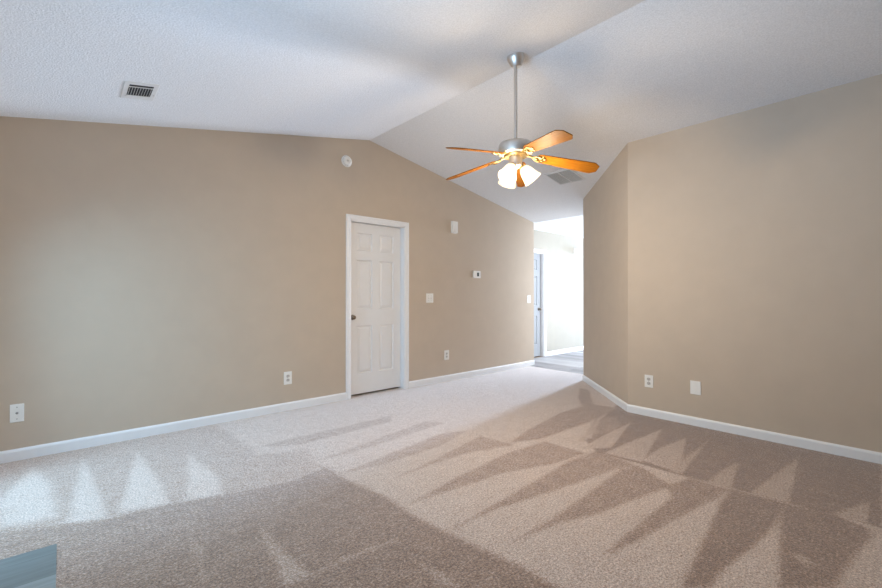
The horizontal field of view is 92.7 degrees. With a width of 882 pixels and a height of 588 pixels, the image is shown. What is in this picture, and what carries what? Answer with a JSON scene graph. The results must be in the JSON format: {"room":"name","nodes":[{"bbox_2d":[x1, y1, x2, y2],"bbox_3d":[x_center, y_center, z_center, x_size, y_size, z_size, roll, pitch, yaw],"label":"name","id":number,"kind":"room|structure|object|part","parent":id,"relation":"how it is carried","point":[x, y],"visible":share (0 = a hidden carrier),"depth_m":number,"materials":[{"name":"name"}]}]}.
{"room":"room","nodes":[
{"label":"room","id":0,"kind":"room"},
{"bbox_2d":[0,116,533,450],"bbox_3d":[-0.995,-0.315,5.126,6.514,3.118,0.449,0,0,-42],"label":"wall","id":1,"kind":"structure","parent":0,"point":[150,275],"depth_m":3.80,"materials":[{"name":"beige paint"}]},
{"bbox_2d":[10,403,23,422],"bbox_3d":[-3.016,0.848,2.990,0.072,0.128,0.016,0,0,-42],"label":"cable plate","id":2,"kind":"object","parent":1,"relation":"attached to","point":[16,410],"visible":1,"depth_m":2.99,"materials":[{"name":"white plastic"}]},
{"bbox_2d":[0,360,534,463],"bbox_3d":[-0.796,1.152,4.987,6.394,0.083,0.014,0,0,-42],"label":"baseboard","id":3,"kind":"structure","parent":1,"relation":"attached to","point":[29,452],"depth_m":3.70,"materials":[{"name":"white paint"}]},
{"bbox_2d":[284,371,291,384],"bbox_3d":[-1.565,0.859,4.300,0.082,0.130,0.009,0,0,-42],"label":"wall outlet","id":4,"kind":"object","parent":1,"relation":"attached to","point":[287,375],"visible":1,"depth_m":4.30,"materials":[{"name":"white plastic"}]},
{"bbox_2d":[341,155,351,166],"bbox_3d":[-1.057,-1.503,4.747,0.132,0.132,0.038,0,0,-42],"label":"smoke detector","id":5,"kind":"object","parent":1,"relation":"attached to","point":[346,160],"visible":1,"depth_m":4.73,"materials":[{"name":"white plastic"}]},
{"bbox_2d":[351,222,399,394],"bbox_3d":[-0.785,0.170,5.089,0.742,2.004,0.089,0,0,-42],"label":"door","id":6,"kind":"structure","parent":1,"relation":"in","point":[375,250],"depth_m":5.09,"materials":[{"name":"white paint"}]},
{"bbox_2d":[346,214,408,399],"bbox_3d":[-0.781,0.144,5.085,0.886,2.099,0.136,0,0,-42],"label":"trim","id":7,"kind":"structure","parent":1,"relation":"attached to","point":[403,226],"depth_m":5.30,"materials":[{"name":"white paint"}]},
{"bbox_2d":[426,293,432,302],"bbox_3d":[-0.145,0.054,5.574,0.122,0.124,0.019,0,0,-42],"label":"light switch","id":8,"kind":"object","parent":1,"relation":"attached to","point":[429,296],"visible":1,"depth_m":5.57,"materials":[{"name":"white plastic"}]},
{"bbox_2d":[444,350,448,359],"bbox_3d":[0.078,0.839,5.779,0.086,0.132,0.009,0,0,-42],"label":"wall outlet","id":9,"kind":"object","parent":1,"relation":"attached to","point":[446,352],"visible":1,"depth_m":5.77,"materials":[{"name":"white plastic"}]},
{"bbox_2d":[451,221,457,233],"bbox_3d":[0.188,-0.931,5.863,0.100,0.168,0.042,0,0,-42],"label":"door chime","id":10,"kind":"object","parent":1,"relation":"attached to","point":[454,225],"visible":1,"depth_m":5.84,"materials":[{"name":"white plastic"}]},
{"bbox_2d":[473,271,480,277],"bbox_3d":[0.525,-0.286,6.172,0.144,0.104,0.028,0,0,-42],"label":"thermostat","id":11,"kind":"object","parent":1,"relation":"attached to","point":[476,274],"visible":1,"depth_m":6.16,"materials":[{"name":"white plastic"}]},
{"bbox_2d":[527,295,530,302],"bbox_3d":[1.474,0.085,7.030,0.090,0.128,0.019,0,0,-42],"label":"light switch","id":12,"kind":"object","parent":1,"relation":"attached to","point":[528,296],"visible":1,"depth_m":7.03,"materials":[{"name":"white plastic"}]},
{"bbox_2d":[351,387,398,395],"bbox_3d":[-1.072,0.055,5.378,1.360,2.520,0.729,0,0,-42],"label":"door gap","id":13,"kind":"structure","parent":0,"point":[394,387],"depth_m":5.28,"materials":[{"name":"beige paint"}]},
{"bbox_2d":[0,350,881,587],"bbox_3d":[4.105,1.225,5.771,14.770,0.063,6.340,0,0,-42],"label":"floor","id":14,"kind":"structure","parent":0,"point":[528,476],"depth_m":2.38,"materials":[{"name":"carpet"}]},
{"bbox_2d":[0,0,881,237],"bbox_3d":[4.068,-1.574,5.750,14.870,0.773,6.540,0,0,-42],"label":"ceiling","id":15,"kind":"structure","parent":0,"point":[416,80],"depth_m":2.93,"materials":[{"name":"white paint"}]},
{"bbox_2d":[120,81,159,100],"bbox_3d":[-2.055,-1.382,2.868,0.193,0.040,0.304,0,0,-42],"label":"ceiling vent","id":16,"kind":"object","parent":15,"relation":"in","point":[132,90],"visible":1,"depth_m":2.86,"materials":[{"name":"white metal"}]},
{"bbox_2d":[446,52,599,188],"bbox_3d":[0.529,-1.307,3.150,1.177,0.995,1.207,0,0,-42],"label":"ceiling fan","id":17,"kind":"object","parent":15,"relation":"hanging from","point":[515,150],"visible":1,"depth_m":3.12,"materials":[{"name":"brown wood"}]},
{"bbox_3d":[0.244,-0.993,3.392,0.462,0.006,0.136,-10,9,36],"label":"fan blade","id":18,"kind":"part","parent":17,"relation":"part of","materials":[{"name":"brown wood"}]},
{"bbox_3d":[0.239,-1.003,2.936,0.462,0.006,0.136,-8,20,-35],"label":"fan blade","id":19,"kind":"part","parent":17,"relation":"part of","materials":[{"name":"brown wood"}]},
{"bbox_3d":[0.527,-0.901,3.244,0.142,0.124,0.142,0,38,-22],"label":"lamp shade","id":20,"kind":"part","parent":17,"relation":"part of","materials":[{"name":"white glass"}]},
{"bbox_3d":[0.505,-0.902,3.090,0.142,0.124,0.142,0,-38,38],"label":"lamp shade","id":21,"kind":"part","parent":17,"relation":"part of","materials":[{"name":"white glass"}]},
{"bbox_3d":[0.682,-0.997,3.534,0.136,0.006,0.462,-15,-12,15],"label":"fan blade","id":22,"kind":"part","parent":17,"relation":"part of","materials":[{"name":"brown wood"}]},
{"bbox_3d":[0.650,-0.902,3.148,0.142,0.124,0.142,-38,-5,6],"label":"lamp shade","id":23,"kind":"part","parent":17,"relation":"part of","materials":[{"name":"white glass"}]},
{"bbox_3d":[0.699,-1.011,2.792,0.136,0.006,0.462,16,0,-21],"label":"fan blade","id":24,"kind":"part","parent":17,"relation":"part of","materials":[{"name":"brown wood"}]},
{"bbox_3d":[0.951,-0.980,3.161,0.462,0.006,0.136,10,-15,0],"label":"fan blade","id":25,"kind":"part","parent":17,"relation":"part of","materials":[{"name":"brown wood"}]},
{"bbox_2d":[544,169,584,184],"bbox_3d":[1.538,-1.453,5.223,0.359,0.074,0.360,0,0,-42],"label":"ceiling vent","id":26,"kind":"object","parent":15,"relation":"in","point":[564,176],"visible":0.98,"depth_m":5.21,"materials":[{"name":"white metal"}]},
{"bbox_2d":[534,230,582,356],"bbox_3d":[4.231,0.005,10.208,8.296,2.522,0.120,0,0,-42],"label":"wall","id":27,"kind":"structure","parent":0,"point":[564,267],"depth_m":8.59,"materials":[{"name":"beige paint"}]},
{"bbox_2d":[534,254,540,356],"bbox_3d":[1.659,0.210,7.874,0.712,1.960,0.089,0,0,-43],"label":"door","id":28,"kind":"structure","parent":27,"relation":"in","point":[537,308],"depth_m":8.06,"materials":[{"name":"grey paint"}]},
{"bbox_2d":[534,249,546,356],"bbox_3d":[1.666,0.179,7.889,0.900,2.055,0.136,0,0,-42],"label":"trim","id":29,"kind":"structure","parent":27,"relation":"attached to","point":[543,253],"depth_m":8.12,"materials":[{"name":"white paint"}]},
{"bbox_2d":[547,346,582,355],"bbox_3d":[4.276,1.175,10.153,8.056,0.083,0.014,0,0,-42],"label":"baseboard","id":30,"kind":"structure","parent":27,"relation":"attached to","point":[550,353],"depth_m":8.56,"materials":[{"name":"white paint"}]},
{"bbox_2d":[583,143,627,403],"bbox_3d":[2.013,-0.157,5.083,0.156,2.802,1.670,0,0,3],"label":"wall","id":31,"kind":"structure","parent":0,"point":[605,206],"depth_m":4.86,"materials":[{"name":"beige paint"}]},
{"bbox_2d":[582,375,627,411],"bbox_3d":[1.926,1.155,5.039,0.014,0.077,1.585,0,0,3],"label":"baseboard","id":32,"kind":"structure","parent":31,"relation":"attached to","point":[610,396],"depth_m":4.85,"materials":[{"name":"white paint"}]},
{"bbox_2d":[628,74,881,452],"bbox_3d":[3.145,-0.161,2.949,0.120,2.792,3.617,0,0,-42],"label":"wall","id":33,"kind":"structure","parent":0,"point":[755,235],"depth_m":3.43,"materials":[{"name":"beige paint"}]},
{"bbox_2d":[645,375,652,387],"bbox_3d":[2.024,0.849,4.095,0.009,0.120,0.080,0,0,-42],"label":"wall outlet","id":34,"kind":"object","parent":33,"relation":"attached to","point":[648,378],"visible":1,"depth_m":4.09,"materials":[{"name":"white plastic"}]},
{"bbox_2d":[690,380,700,394],"bbox_3d":[2.296,0.846,3.793,0.008,0.122,0.085,0,0,-42],"label":"blank cover plate","id":35,"kind":"object","parent":33,"relation":"attached to","point":[695,386],"visible":1,"depth_m":3.79,"materials":[{"name":"white plastic"}]},
{"bbox_2d":[627,404,881,463],"bbox_3d":[3.054,1.146,2.944,0.014,0.077,3.501,0,0,-42],"label":"baseboard","id":36,"kind":"structure","parent":33,"relation":"attached to","point":[831,448],"depth_m":3.40,"materials":[{"name":"white paint"}]}
]}

